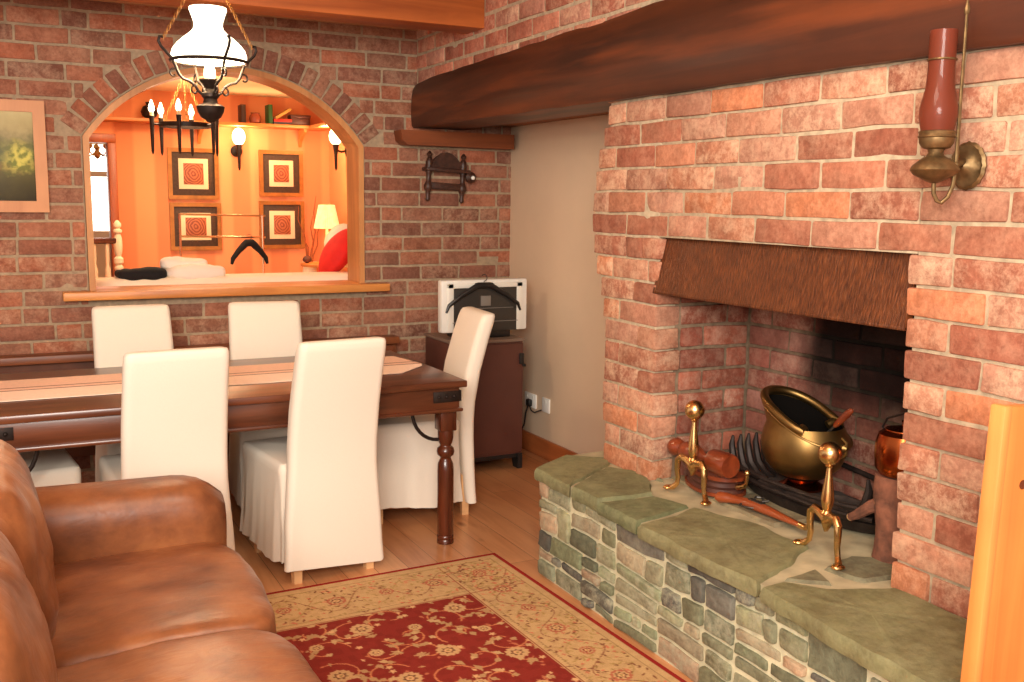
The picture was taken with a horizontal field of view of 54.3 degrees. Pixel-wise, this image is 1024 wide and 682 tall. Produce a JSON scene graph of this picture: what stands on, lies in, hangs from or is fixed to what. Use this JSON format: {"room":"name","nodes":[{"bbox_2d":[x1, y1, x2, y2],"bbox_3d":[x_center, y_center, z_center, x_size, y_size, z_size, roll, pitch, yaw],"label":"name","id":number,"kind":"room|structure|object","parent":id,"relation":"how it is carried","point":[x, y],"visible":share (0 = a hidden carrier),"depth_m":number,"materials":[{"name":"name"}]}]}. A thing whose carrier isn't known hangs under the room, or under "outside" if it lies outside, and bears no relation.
{"room":"traditional dwelling","nodes":[
{"label":"traditional dwelling","id":0,"kind":"room"},
{"bbox_2d":[89,143,105,158],"bbox_3d":[-3.321,-1.701,7.977,0.234,0.490,0.226,-3,9,-27],"label":"curtain","id":1,"kind":"object","parent":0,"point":[97,154],"visible":0.5,"depth_m":7.98,"materials":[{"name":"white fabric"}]},
{"bbox_2d":[96,244,110,277],"bbox_3d":[-4.213,-0.974,9.088,4.020,2.300,0.100,-3,9,-27],"label":"wall","id":2,"kind":"structure","parent":0,"point":[100,248],"depth_m":9.27,"materials":[{"name":"brown paint"}]},
{"bbox_2d":[90,143,109,237],"bbox_3d":[-3.998,-1.379,9.038,1.000,0.920,0.060,-3,9,-27],"label":"window","id":3,"kind":"structure","parent":2,"relation":"in","point":[97,166],"depth_m":9.15,"materials":[{"name":"white glass"}]},
{"bbox_2d":[93,103,113,133],"bbox_3d":[-3.122,-1.667,7.280,0.400,0.400,0.100,-3,9,-27],"label":"wall","id":4,"kind":"structure","parent":0,"point":[104,127],"depth_m":7.32,"materials":[{"name":"paint"}]},
{"bbox_2d":[148,76,290,97],"bbox_3d":[-3.404,-1.912,7.496,4.120,0.060,5.200,-3,9,-27],"label":"ceiling","id":5,"kind":"structure","parent":0,"point":[250,88],"depth_m":7.23,"materials":[{"name":"brown paint"}]},
{"bbox_2d":[148,80,218,156],"bbox_3d":[-2.102,-1.450,6.420,0.444,0.505,0.422,-3,9,-27],"label":"chandelier","id":6,"kind":"object","parent":5,"relation":"hanging from","point":[178,124],"visible":0.8,"depth_m":6.37,"materials":[{"name":"metal"}]},
{"bbox_2d":[114,90,329,273],"bbox_3d":[-2.189,-0.782,7.891,1.720,2.300,0.100,-3,9,-27],"label":"wall","id":7,"kind":"structure","parent":0,"point":[142,176],"depth_m":7.73,"materials":[{"name":"paint"}]},
{"bbox_2d":[89,133,118,276],"bbox_3d":[-3.140,-0.551,7.429,0.425,1.950,0.150,-3,9,-27],"label":"window frame","id":8,"kind":"structure","parent":7,"relation":"in","point":[109,139],"depth_m":7.36,"materials":[{"name":"orange wood"}]},
{"bbox_2d":[167,147,218,199],"bbox_3d":[-2.429,-1.274,7.617,0.373,0.385,0.030,-3,9,-27],"label":"framed print","id":9,"kind":"object","parent":7,"relation":"attached to","point":[197,176],"visible":0.9,"depth_m":7.61,"materials":[{"name":"beige"}]},
{"bbox_2d":[183,163,203,184],"bbox_3d":[-2.425,-1.273,7.610,0.147,0.159,0.005,-3,9,-27],"label":"picture","id":10,"kind":"object","parent":9,"relation":"attached to","point":[193,173],"depth_m":7.61},
{"bbox_2d":[169,202,221,250],"bbox_3d":[-2.428,-0.879,7.676,0.380,0.363,0.030,-3,9,-27],"label":"framed print","id":11,"kind":"object","parent":7,"relation":"attached to","point":[193,225],"visible":0.83,"depth_m":7.67,"materials":[{"name":"beige wood"}]},
{"bbox_2d":[185,218,206,235],"bbox_3d":[-2.424,-0.878,7.668,0.154,0.137,0.005,-3,9,-27],"label":"picture","id":12,"kind":"object","parent":11,"relation":"attached to","point":[193,226],"depth_m":7.67},
{"bbox_2d":[103,116,330,146],"bbox_3d":[-2.093,-1.435,6.585,2.380,0.160,2.120,-3,9,-27],"label":"shelf","id":13,"kind":"object","parent":7,"relation":"attached to","point":[302,129],"visible":0.34,"depth_m":7.59,"materials":[{"name":"brown wood"}]},
{"bbox_2d":[141,102,157,117],"bbox_3d":[-2.653,-1.685,7.304,0.120,0.120,0.120,-3,9,-27],"label":"vase","id":14,"kind":"object","parent":13,"relation":"on","point":[145,112],"visible":0.61,"depth_m":7.26,"materials":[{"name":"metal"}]},
{"bbox_2d":[238,104,245,122],"bbox_3d":[-2.056,-1.728,7.606,0.035,0.135,0.120,-3,9,-27],"label":"book","id":15,"kind":"object","parent":13,"relation":"on","point":[241,108],"visible":0.88,"depth_m":7.56,"materials":[{"name":"brown paper"}]},
{"bbox_2d":[249,112,260,122],"bbox_3d":[-1.967,-1.707,7.655,0.092,0.082,0.092,-3,9,-27],"label":"clay pot","id":16,"kind":"object","parent":13,"relation":"on","point":[254,117],"visible":0.94,"depth_m":7.62,"materials":[{"name":"brown ceramic"}]},
{"bbox_2d":[265,104,272,123],"bbox_3d":[-1.873,-1.743,7.698,0.030,0.145,0.120,-3,9,-27],"label":"book","id":17,"kind":"object","parent":13,"relation":"on","point":[268,108],"visible":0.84,"depth_m":7.65,"materials":[{"name":"green paper"}]},
{"bbox_2d":[273,121,291,124],"bbox_3d":[-1.790,-1.687,7.750,0.140,0.020,0.100,-3,9,-27],"label":"book","id":18,"kind":"object","parent":13,"relation":"on","point":[274,122],"visible":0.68,"depth_m":7.71,"materials":[{"name":"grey paper"}]},
{"bbox_2d":[273,119,291,121],"bbox_3d":[-1.789,-1.707,7.747,0.140,0.022,0.100,-3,9,-27],"label":"book","id":19,"kind":"object","parent":18,"relation":"on","point":[275,120],"visible":0.77,"depth_m":7.70,"materials":[{"name":"red paper"}]},
{"bbox_2d":[273,108,291,118],"bbox_3d":[-1.785,-1.758,7.742,0.130,0.092,0.120,-3,9,-27],"label":"book","id":20,"kind":"object","parent":19,"relation":"on","point":[285,111],"visible":0.84,"depth_m":7.70,"materials":[{"name":"orange paper"}]},
{"bbox_2d":[287,115,310,124],"bbox_3d":[-1.665,-1.723,7.809,0.160,0.078,0.110,-3,9,-27],"label":"wooden box","id":21,"kind":"object","parent":13,"relation":"on","point":[296,119],"visible":0.9,"depth_m":7.76,"materials":[{"name":"brown wood"}]},
{"bbox_2d":[231,128,244,169],"bbox_3d":[-2.106,-1.476,7.691,0.099,0.322,0.144,-3,9,-27],"label":"sconce","id":22,"kind":"object","parent":7,"relation":"attached to","point":[238,135],"visible":1,"depth_m":7.65,"materials":[{"name":"glass"}]},
{"bbox_2d":[258,150,303,196],"bbox_3d":[-1.830,-1.327,7.919,0.347,0.360,0.030,-3,9,-27],"label":"framed print","id":23,"kind":"object","parent":7,"relation":"attached to","point":[280,171],"visible":1,"depth_m":7.91,"materials":[{"name":"beige wood"}]},
{"bbox_2d":[274,165,288,181],"bbox_3d":[-1.826,-1.326,7.911,0.121,0.134,0.005,-3,9,-27],"label":"picture","id":24,"kind":"object","parent":23,"relation":"attached to","point":[281,172],"depth_m":7.91},
{"bbox_2d":[259,201,304,248],"bbox_3d":[-1.835,-0.927,7.975,0.358,0.377,0.030,-3,9,-27],"label":"framed print","id":25,"kind":"object","parent":7,"relation":"attached to","point":[282,229],"visible":0.87,"depth_m":7.97,"materials":[{"name":"beige"}]},
{"bbox_2d":[274,215,290,233],"bbox_3d":[-1.831,-0.926,7.967,0.132,0.151,0.005,-3,9,-27],"label":"picture","id":26,"kind":"object","parent":25,"relation":"attached to","point":[282,223],"depth_m":7.97},
{"bbox_2d":[0,0,510,482],"bbox_3d":[-2.363,-0.520,5.056,5.226,2.567,0.206,-3,9,-27],"label":"wall","id":27,"kind":"structure","parent":0,"point":[76,57],"depth_m":5.39,"materials":[{"name":"brick"}]},
{"bbox_2d":[0,99,49,211],"bbox_3d":[-2.594,-0.884,4.752,0.692,0.537,0.030,-3,9,-27],"label":"landscape painting","id":28,"kind":"object","parent":27,"relation":"attached to","point":[23,152],"visible":1,"depth_m":4.86,"materials":[{"name":"green paper"}]},
{"bbox_2d":[0,111,36,200],"bbox_3d":[-2.594,-0.884,4.751,0.586,0.431,0.005,-3,9,-27],"label":"picture","id":29,"kind":"object","parent":28,"relation":"attached to","point":[18,129],"depth_m":4.85,"materials":[{"name":"fabric"}]},
{"bbox_2d":[62,67,389,301],"bbox_3d":[-1.530,-0.858,5.412,1.720,1.207,0.320,-3,9,-27],"label":"window","id":30,"kind":"structure","parent":27,"relation":"in","point":[355,282],"depth_m":5.45,"materials":[{"name":"brown wood"}]},
{"bbox_2d":[422,151,475,202],"bbox_3d":[-0.365,-0.959,5.855,0.321,0.301,0.095,-3,9,-24],"label":"wall rack","id":31,"kind":"object","parent":27,"relation":"attached to","point":[447,162],"visible":1,"depth_m":5.83,"materials":[{"name":"brown wood"}]},
{"bbox_2d":[422,167,470,173],"bbox_3d":[-0.382,-0.997,5.842,0.280,0.020,0.081,0,7,-27],"label":"shelf","id":32,"kind":"object","parent":31,"relation":"attached to","point":[461,170],"depth_m":5.82,"materials":[{"name":"brown wood"}]},
{"bbox_2d":[394,129,513,149],"bbox_3d":[-0.332,-1.172,5.830,0.715,0.086,0.119,-3,9,-27],"label":"wooden ledge","id":33,"kind":"object","parent":27,"relation":"attached to","point":[402,137],"visible":1,"depth_m":5.77,"materials":[{"name":"brown wood"}]},
{"bbox_2d":[329,130,347,271],"bbox_3d":[-0.945,-0.676,7.245,0.100,2.300,2.200,-3,9,-27],"label":"wall","id":34,"kind":"structure","parent":0,"point":[337,178],"depth_m":7.90,"materials":[{"name":"paint"}]},
{"bbox_2d":[329,130,345,169],"bbox_3d":[-1.321,-1.463,7.616,0.144,0.322,0.099,-3,9,-27],"label":"sconce","id":35,"kind":"object","parent":34,"relation":"attached to","point":[334,139],"visible":0.56,"depth_m":7.58,"materials":[{"name":"glass"}]},
{"bbox_2d":[228,448,694,681],"bbox_3d":[-0.617,1.222,2.244,5.600,0.060,7.400,-3,9,-27],"label":"floor","id":36,"kind":"structure","parent":0,"point":[502,521],"depth_m":4.47,"materials":[{"name":"brown wood"}]},
{"bbox_2d":[19,448,80,486],"bbox_3d":[-2.009,0.464,3.818,0.670,0.970,0.443,-5,10,-33],"label":"dining chair","id":37,"kind":"object","parent":36,"relation":"on","point":[53,467],"visible":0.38,"depth_m":3.81,"materials":[{"name":"white fabric"}]},
{"bbox_2d":[91,304,173,481],"bbox_3d":[-1.728,0.346,4.687,0.443,0.970,0.670,-4,9,-28],"label":"dining chair","id":38,"kind":"object","parent":36,"relation":"on","point":[117,331],"visible":0.16,"depth_m":4.82,"materials":[{"name":"white fabric"}]},
{"bbox_2d":[0,439,320,681],"bbox_3d":[-0.939,0.730,2.233,0.932,0.886,1.802,-3,9,-27],"label":"leather sofa","id":39,"kind":"object","parent":36,"relation":"on","point":[135,579],"visible":1,"depth_m":2.45,"materials":[{"name":"brown leather"}]},
{"bbox_2d":[0,531,57,681],"bbox_3d":[-1.012,0.587,1.811,0.347,0.482,0.727,-3,9,-27],"label":"cushion","id":40,"kind":"object","parent":39,"relation":"on","point":[26,648],"depth_m":1.73,"materials":[{"name":"brown leather"}]},
{"bbox_2d":[0,439,58,640],"bbox_3d":[-1.305,0.497,2.433,0.350,0.487,0.713,-3,9,-27],"label":"cushion","id":41,"kind":"object","parent":39,"relation":"on","point":[28,518],"depth_m":2.30,"materials":[{"name":"brown leather"}]},
{"bbox_2d":[51,542,276,667],"bbox_3d":[-0.989,0.742,2.651,0.643,0.210,0.701,-3,9,-27],"label":"seat cushion","id":42,"kind":"object","parent":39,"relation":"on","point":[116,598],"depth_m":2.56,"materials":[{"name":"brown leather"}]},
{"bbox_2d":[57,629,320,681],"bbox_3d":[-0.683,0.831,2.046,0.633,0.213,0.708,-3,9,-27],"label":"seat cushion","id":43,"kind":"object","parent":39,"relation":"on","point":[168,655],"depth_m":2.22,"materials":[{"name":"brown leather"}]},
{"bbox_2d":[99,346,234,550],"bbox_3d":[-1.327,0.472,3.821,0.443,0.970,0.670,-4,9,-30],"label":"dining chair","id":44,"kind":"object","parent":36,"relation":"on","point":[174,402],"visible":0.51,"depth_m":3.55,"materials":[{"name":"white fabric"}]},
{"bbox_2d":[0,335,399,456],"bbox_3d":[-1.913,0.404,5.175,2.830,0.715,0.215,-3,9,-27],"label":"bench","id":45,"kind":"object","parent":36,"relation":"on","point":[54,361],"visible":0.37,"depth_m":5.00,"materials":[{"name":"brown wood"}]},
{"bbox_2d":[0,350,466,544],"bbox_3d":[-1.254,0.522,4.318,1.897,0.735,0.945,-3,9,-27],"label":"dining table","id":46,"kind":"object","parent":36,"relation":"on","point":[67,422],"visible":0.54,"depth_m":3.95,"materials":[{"name":"brown wood"}]},
{"bbox_2d":[0,373,121,401],"bbox_3d":[-1.790,0.184,4.008,0.468,0.005,0.476,-3,9,-27],"label":"table runner","id":47,"kind":"object","parent":46,"relation":"on","point":[50,388],"depth_m":3.99,"materials":[{"name":"fabric"}]},
{"bbox_2d":[228,362,293,385],"bbox_3d":[-1.087,0.142,4.365,0.392,0.005,0.476,-3,9,-27],"label":"table runner","id":48,"kind":"object","parent":46,"relation":"on","point":[278,372],"depth_m":4.35,"materials":[{"name":"fabric"}]},
{"bbox_2d":[382,356,421,374],"bbox_3d":[-0.556,0.111,4.635,0.263,0.005,0.475,-3,9,-27],"label":"table runner","id":49,"kind":"object","parent":46,"relation":"on","point":[392,364],"depth_m":4.61,"materials":[{"name":"fabric"}]},
{"bbox_2d":[228,301,302,507],"bbox_3d":[-1.174,0.319,4.925,0.443,0.970,0.670,-2,9,-21],"label":"dining chair","id":50,"kind":"object","parent":36,"relation":"on","point":[257,329],"visible":0.22,"depth_m":5.06,"materials":[{"name":"white fabric"}]},
{"bbox_2d":[240,337,385,584],"bbox_3d":[-0.816,0.438,4.106,0.443,0.970,0.670,-5,10,-34],"label":"dining chair","id":51,"kind":"object","parent":36,"relation":"on","point":[311,497],"visible":1,"depth_m":3.91,"materials":[{"name":"white fabric"}]},
{"bbox_2d":[377,307,494,523],"bbox_3d":[-0.455,0.340,4.832,0.670,0.970,0.443,-2,9,-21],"label":"dining chair","id":52,"kind":"object","parent":36,"relation":"on","point":[407,462],"visible":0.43,"depth_m":4.70,"materials":[{"name":"white fabric"}]},
{"bbox_2d":[424,332,525,467],"bbox_3d":[-0.217,0.337,5.692,0.438,0.742,0.430,-3,9,-27],"label":"base cabinet","id":53,"kind":"object","parent":36,"relation":"on","point":[498,401],"visible":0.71,"depth_m":5.54,"materials":[{"name":"brown wood"}]},
{"bbox_2d":[438,278,526,336],"bbox_3d":[-0.184,-0.188,5.587,0.524,0.325,0.180,-3,9,-27],"label":"television","id":54,"kind":"object","parent":53,"relation":"on","point":[508,317],"visible":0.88,"depth_m":5.52,"materials":[{"name":"white plastic"}]},
{"bbox_2d":[445,274,520,312],"bbox_3d":[-0.153,-0.263,5.473,0.461,0.207,0.031,-3,9,-27],"label":"hanger","id":55,"kind":"object","parent":54,"relation":"hanging from","point":[484,284],"visible":1,"depth_m":5.45,"materials":[{"name":"black plastic"}]},
{"bbox_2d":[266,553,686,681],"bbox_3d":[-0.343,1.086,2.983,1.720,0.009,2.020,-4,9,-28],"label":"patterned rug","id":56,"kind":"object","parent":36,"relation":"on","point":[481,618],"visible":0.75,"depth_m":3.49,"materials":[{"name":"carpet"}]},
{"bbox_2d":[534,451,966,681],"bbox_3d":[0.877,0.819,3.433,0.981,0.443,2.199,-3,9,-27],"label":"stone hearth","id":57,"kind":"object","parent":36,"relation":"on","point":[720,592],"visible":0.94,"depth_m":3.11,"materials":[{"name":"stone"}]},
{"bbox_2d":[663,400,711,505],"bbox_3d":[0.660,0.391,3.627,0.092,0.360,0.258,-3,9,-27],"label":"andiron","id":58,"kind":"object","parent":57,"relation":"on","point":[694,409],"visible":1,"depth_m":3.61,"materials":[{"name":"gold metal"}]},
{"bbox_2d":[685,464,749,496],"bbox_3d":[0.768,0.498,3.732,0.175,0.114,0.350,-3,9,-27],"label":"fireside bellows","id":59,"kind":"object","parent":57,"relation":"on","point":[735,485],"visible":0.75,"depth_m":3.65,"materials":[{"name":"brown wood"}]},
{"bbox_2d":[667,438,739,478],"bbox_3d":[0.702,0.427,3.722,0.090,0.089,0.351,-3,9,-27],"label":"turned wooden skittle","id":60,"kind":"object","parent":59,"relation":"on","point":[721,463],"visible":0.8,"depth_m":3.60,"materials":[{"name":"brown wood"}]},
{"bbox_2d":[715,491,806,530],"bbox_3d":[0.873,0.576,3.432,0.093,0.047,0.401,-5,10,-35],"label":"flintlock pistol","id":61,"kind":"object","parent":57,"relation":"on","point":[761,507],"visible":0.97,"depth_m":3.45,"materials":[{"name":"brown wood"}]},
{"bbox_2d":[729,432,874,533],"bbox_3d":[1.059,0.491,3.514,0.259,0.201,0.720,-3,9,-27],"label":"grate","id":62,"kind":"object","parent":57,"relation":"on","point":[765,483],"visible":0.52,"depth_m":3.50,"materials":[{"name":"metal"}]},
{"bbox_2d":[760,385,852,492],"bbox_3d":[1.036,0.350,3.534,0.335,0.343,0.293,5,9,27],"label":"coal scuttle","id":63,"kind":"object","parent":57,"relation":"on","point":[797,423],"visible":0.92,"depth_m":3.48,"materials":[{"name":"gold metal"}]},
{"bbox_2d":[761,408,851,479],"bbox_3d":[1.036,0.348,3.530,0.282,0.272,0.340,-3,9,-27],"label":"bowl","id":64,"kind":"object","parent":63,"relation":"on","point":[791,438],"depth_m":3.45,"materials":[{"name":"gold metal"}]},
{"bbox_2d":[827,408,853,431],"bbox_3d":[1.078,0.299,3.420,0.060,0.176,0.213,-3,9,-27],"label":"shovel","id":65,"kind":"object","parent":63,"relation":"in","point":[848,413],"visible":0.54,"depth_m":3.34,"materials":[{"name":"brown wood"}]},
{"bbox_2d":[748,483,874,533],"bbox_3d":[1.067,0.565,3.528,0.240,0.050,0.720,-3,9,-27],"label":"tray","id":66,"kind":"object","parent":57,"relation":"on","point":[794,502],"depth_m":3.43,"materials":[{"name":"metal"}]},
{"bbox_2d":[793,441,844,570],"bbox_3d":[0.956,0.480,3.021,0.092,0.360,0.258,-1,8,-13],"label":"andiron","id":67,"kind":"object","parent":57,"relation":"on","point":[830,453],"visible":1,"depth_m":3.00,"materials":[{"name":"gold metal"}]},
{"bbox_2d":[847,472,901,564],"bbox_3d":[1.139,0.527,3.049,0.127,0.260,0.198,-3,9,-27],"label":"log","id":68,"kind":"object","parent":57,"relation":"on","point":[884,503],"visible":0.65,"depth_m":2.99,"materials":[{"name":"brown wood"}]},
{"bbox_2d":[874,412,907,478],"bbox_3d":[1.171,0.305,2.982,0.165,0.194,0.166,1,8,3],"label":"copper pot","id":69,"kind":"object","parent":68,"relation":"on","point":[886,451],"visible":0.45,"depth_m":2.95,"materials":[{"name":"metal"}]},
{"bbox_2d":[593,44,1023,618],"bbox_3d":[1.250,0.102,3.088,0.632,1.976,2.876,-3,9,-27],"label":"chimney breast","id":70,"kind":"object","parent":36,"relation":"on","point":[751,237],"visible":0.74,"depth_m":3.09,"materials":[{"name":"brick"}]},
{"bbox_2d":[411,0,1023,129],"bbox_3d":[0.626,-1.100,3.735,0.311,0.399,4.700,-3,9,-27],"label":"mantel beam","id":71,"kind":"structure","parent":70,"relation":"on","point":[665,46],"depth_m":3.43,"materials":[{"name":"brown wood"}]},
{"bbox_2d":[909,0,986,204],"bbox_3d":[1.079,-0.589,2.476,0.161,0.498,0.132,-3,9,-27],"label":"sconce","id":72,"kind":"object","parent":70,"relation":"attached to","point":[940,110],"visible":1,"depth_m":2.45,"materials":[{"name":"red glass"}]},
{"bbox_2d":[960,403,1023,681],"bbox_3d":[1.123,0.666,2.170,0.431,1.101,0.038,-3,9,-27],"label":"wooden post","id":73,"kind":"object","parent":36,"relation":"on","point":[994,636],"visible":1,"depth_m":2.06,"materials":[{"name":"brown wood"}]},
{"bbox_2d":[417,0,662,83],"bbox_3d":[0.907,-1.324,3.676,0.720,0.620,5.025,-3,9,-27],"label":"wall","id":74,"kind":"structure","parent":0,"point":[509,25],"depth_m":4.68,"materials":[{"name":"brick"}]},
{"bbox_2d":[89,0,418,30],"bbox_3d":[-2.546,-1.719,4.579,4.590,0.170,0.170,-3,9,-27],"label":"trim","id":75,"kind":"structure","parent":74,"relation":"attached to","point":[110,1],"depth_m":5.29,"materials":[{"name":"brown wood"}]},
{"bbox_2d":[498,112,607,126],"bbox_3d":[0.345,-1.174,5.000,0.340,0.060,2.200,-3,9,-27],"label":"trim","id":76,"kind":"structure","parent":74,"relation":"attached to","point":[604,113],"depth_m":5.52,"materials":[{"name":"brown wood"}]},
{"bbox_2d":[509,115,610,453],"bbox_3d":[0.594,-0.256,5.104,0.100,2.100,2.520,-3,9,-27],"label":"wall","id":77,"kind":"structure","parent":0,"point":[555,165],"depth_m":5.61,"materials":[{"name":"paint"}]},
{"bbox_2d":[525,391,536,408],"bbox_3d":[0.112,0.354,6.001,0.012,0.086,0.140,-3,9,-27],"label":"wall socket","id":78,"kind":"object","parent":77,"relation":"attached to","point":[533,397],"visible":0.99,"depth_m":5.97,"materials":[{"name":"white plastic"}]},
{"bbox_2d":[522,398,541,429],"bbox_3d":[0.068,0.496,6.016,0.054,0.312,0.391,-6,10,-37],"label":"plug","id":79,"kind":"object","parent":77,"relation":"attached to","point":[528,401],"visible":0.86,"depth_m":5.96,"materials":[{"name":"black plastic"}]},
{"bbox_2d":[542,397,549,413],"bbox_3d":[0.198,0.376,5.833,0.012,0.086,0.085,-3,9,-27],"label":"wall socket","id":80,"kind":"object","parent":77,"relation":"attached to","point":[545,402],"visible":1,"depth_m":5.82,"materials":[{"name":"white plastic"}]},
{"bbox_2d":[522,429,577,461],"bbox_3d":[0.466,0.712,5.339,0.018,0.115,2.200,-3,9,-27],"label":"baseboard","id":81,"kind":"structure","parent":77,"relation":"attached to","point":[539,446],"depth_m":5.87,"materials":[{"name":"brown wood"}]},
{"bbox_3d":[-1.178,-1.609,3.015,5.600,0.080,4.800,-3,9,-27],"label":"ceiling","id":82,"kind":"structure","parent":0,"visible":0},
{"bbox_2d":[157,0,257,122],"bbox_3d":[-1.227,-1.299,4.034,0.313,0.820,0.313,2,8,8],"label":"oil lamp","id":83,"kind":"object","parent":82,"relation":"hanging from","point":[207,46],"visible":1,"depth_m":3.99,"materials":[{"name":"beige glass"}]},
{"bbox_2d":[112,0,484,33],"bbox_3d":[-2.221,-1.571,3.957,4.590,0.282,0.200,-3,9,-27],"label":"ceiling beam","id":84,"kind":"structure","parent":82,"relation":"attached to","point":[453,16],"depth_m":4.69,"materials":[{"name":"brown wood"}]},
{"bbox_3d":[-3.431,0.405,7.822,4.120,0.060,5.200,-3,9,-27],"label":"floor","id":85,"kind":"structure","parent":0,"visible":0},
{"bbox_2d":[94,220,123,277],"bbox_3d":[-3.141,-0.175,6.978,0.832,1.330,0.064,-3,9,-27],"label":"balustrade","id":86,"kind":"object","parent":85,"relation":"on","point":[117,240],"visible":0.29,"depth_m":7.05,"materials":[{"name":"beige wood"}]},
{"bbox_2d":[96,272,347,286],"bbox_3d":[-1.804,0.083,6.260,2.360,1.050,0.950,-3,9,-27],"label":"bed","id":87,"kind":"object","parent":85,"relation":"on","point":[291,276],"visible":0.03,"depth_m":5.80,"materials":[{"name":"beige fabric"}]},
{"bbox_2d":[114,267,166,280],"bbox_3d":[-2.096,-0.377,5.643,0.271,0.090,0.222,-3,9,-27],"label":"garment","id":88,"kind":"object","parent":87,"relation":"on","point":[148,273],"visible":0.98,"depth_m":5.56,"materials":[{"name":"black fabric"}]},
{"bbox_2d":[165,264,225,278],"bbox_3d":[-1.840,-0.400,5.778,0.342,0.102,0.223,-3,9,-27],"label":"garment","id":89,"kind":"object","parent":87,"relation":"on","point":[189,271],"visible":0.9,"depth_m":5.69,"materials":[{"name":"beige fabric"}]},
{"bbox_2d":[160,256,207,268],"bbox_3d":[-1.903,-0.451,5.787,0.262,0.082,0.146,-3,9,-27],"label":"shirt","id":90,"kind":"object","parent":89,"relation":"on","point":[166,262],"visible":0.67,"depth_m":5.72,"materials":[{"name":"beige fabric"}]},
{"bbox_2d":[319,229,347,271],"bbox_3d":[-1.102,-0.556,6.307,0.242,0.308,0.282,1,8,0],"label":"cushion","id":91,"kind":"object","parent":87,"relation":"on","point":[334,257],"visible":0.69,"depth_m":6.21,"materials":[{"name":"red fabric"}]},
{"bbox_2d":[325,224,347,267],"bbox_3d":[-1.091,-0.629,6.609,0.298,0.293,0.146,-5,10,-33],"label":"cushion","id":92,"kind":"object","parent":87,"relation":"on","point":[339,227],"visible":0.14,"depth_m":6.53,"materials":[{"name":"beige fabric"}]},
{"bbox_2d":[178,213,265,272],"bbox_3d":[-1.980,-0.181,6.896,0.580,1.391,0.400,-3,9,-27],"label":"drying rack","id":93,"kind":"object","parent":85,"relation":"on","point":[262,236],"visible":0.45,"depth_m":6.80,"materials":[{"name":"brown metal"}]},
{"bbox_2d":[230,234,268,264],"bbox_3d":[-1.809,-0.632,6.884,0.269,0.207,0.051,-4,10,-33],"label":"hanger","id":94,"kind":"object","parent":93,"relation":"hanging from","point":[247,242],"visible":1,"depth_m":6.86,"materials":[{"name":"black plastic"}]},
{"bbox_2d":[298,197,318,271],"bbox_3d":[-1.608,-0.392,7.965,0.200,1.520,0.197,-3,9,-27],"label":"vase","id":95,"kind":"object","parent":85,"relation":"on","point":[305,269],"visible":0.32,"depth_m":7.89,"materials":[{"name":"beige"}]},
{"bbox_2d":[301,262,318,268],"bbox_3d":[-1.471,-0.106,7.794,0.330,1.005,0.328,-3,9,-27],"label":"side table","id":96,"kind":"object","parent":85,"relation":"on","point":[310,264],"visible":0.18,"depth_m":7.60,"materials":[{"name":"brown wood"}]},
{"bbox_2d":[303,255,311,262],"bbox_3d":[-1.572,-0.627,7.666,0.072,0.058,0.072,-3,9,-27],"label":"bowl","id":97,"kind":"object","parent":96,"relation":"on","point":[306,259],"visible":1,"depth_m":7.64,"materials":[{"name":"brown ceramic"}]},
{"bbox_2d":[314,205,338,246],"bbox_3d":[-1.422,-0.823,7.680,0.200,0.445,0.200,-3,9,-27],"label":"table lamp","id":98,"kind":"object","parent":96,"relation":"on","point":[326,216],"visible":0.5,"depth_m":7.59,"materials":[{"name":"beige fabric"}]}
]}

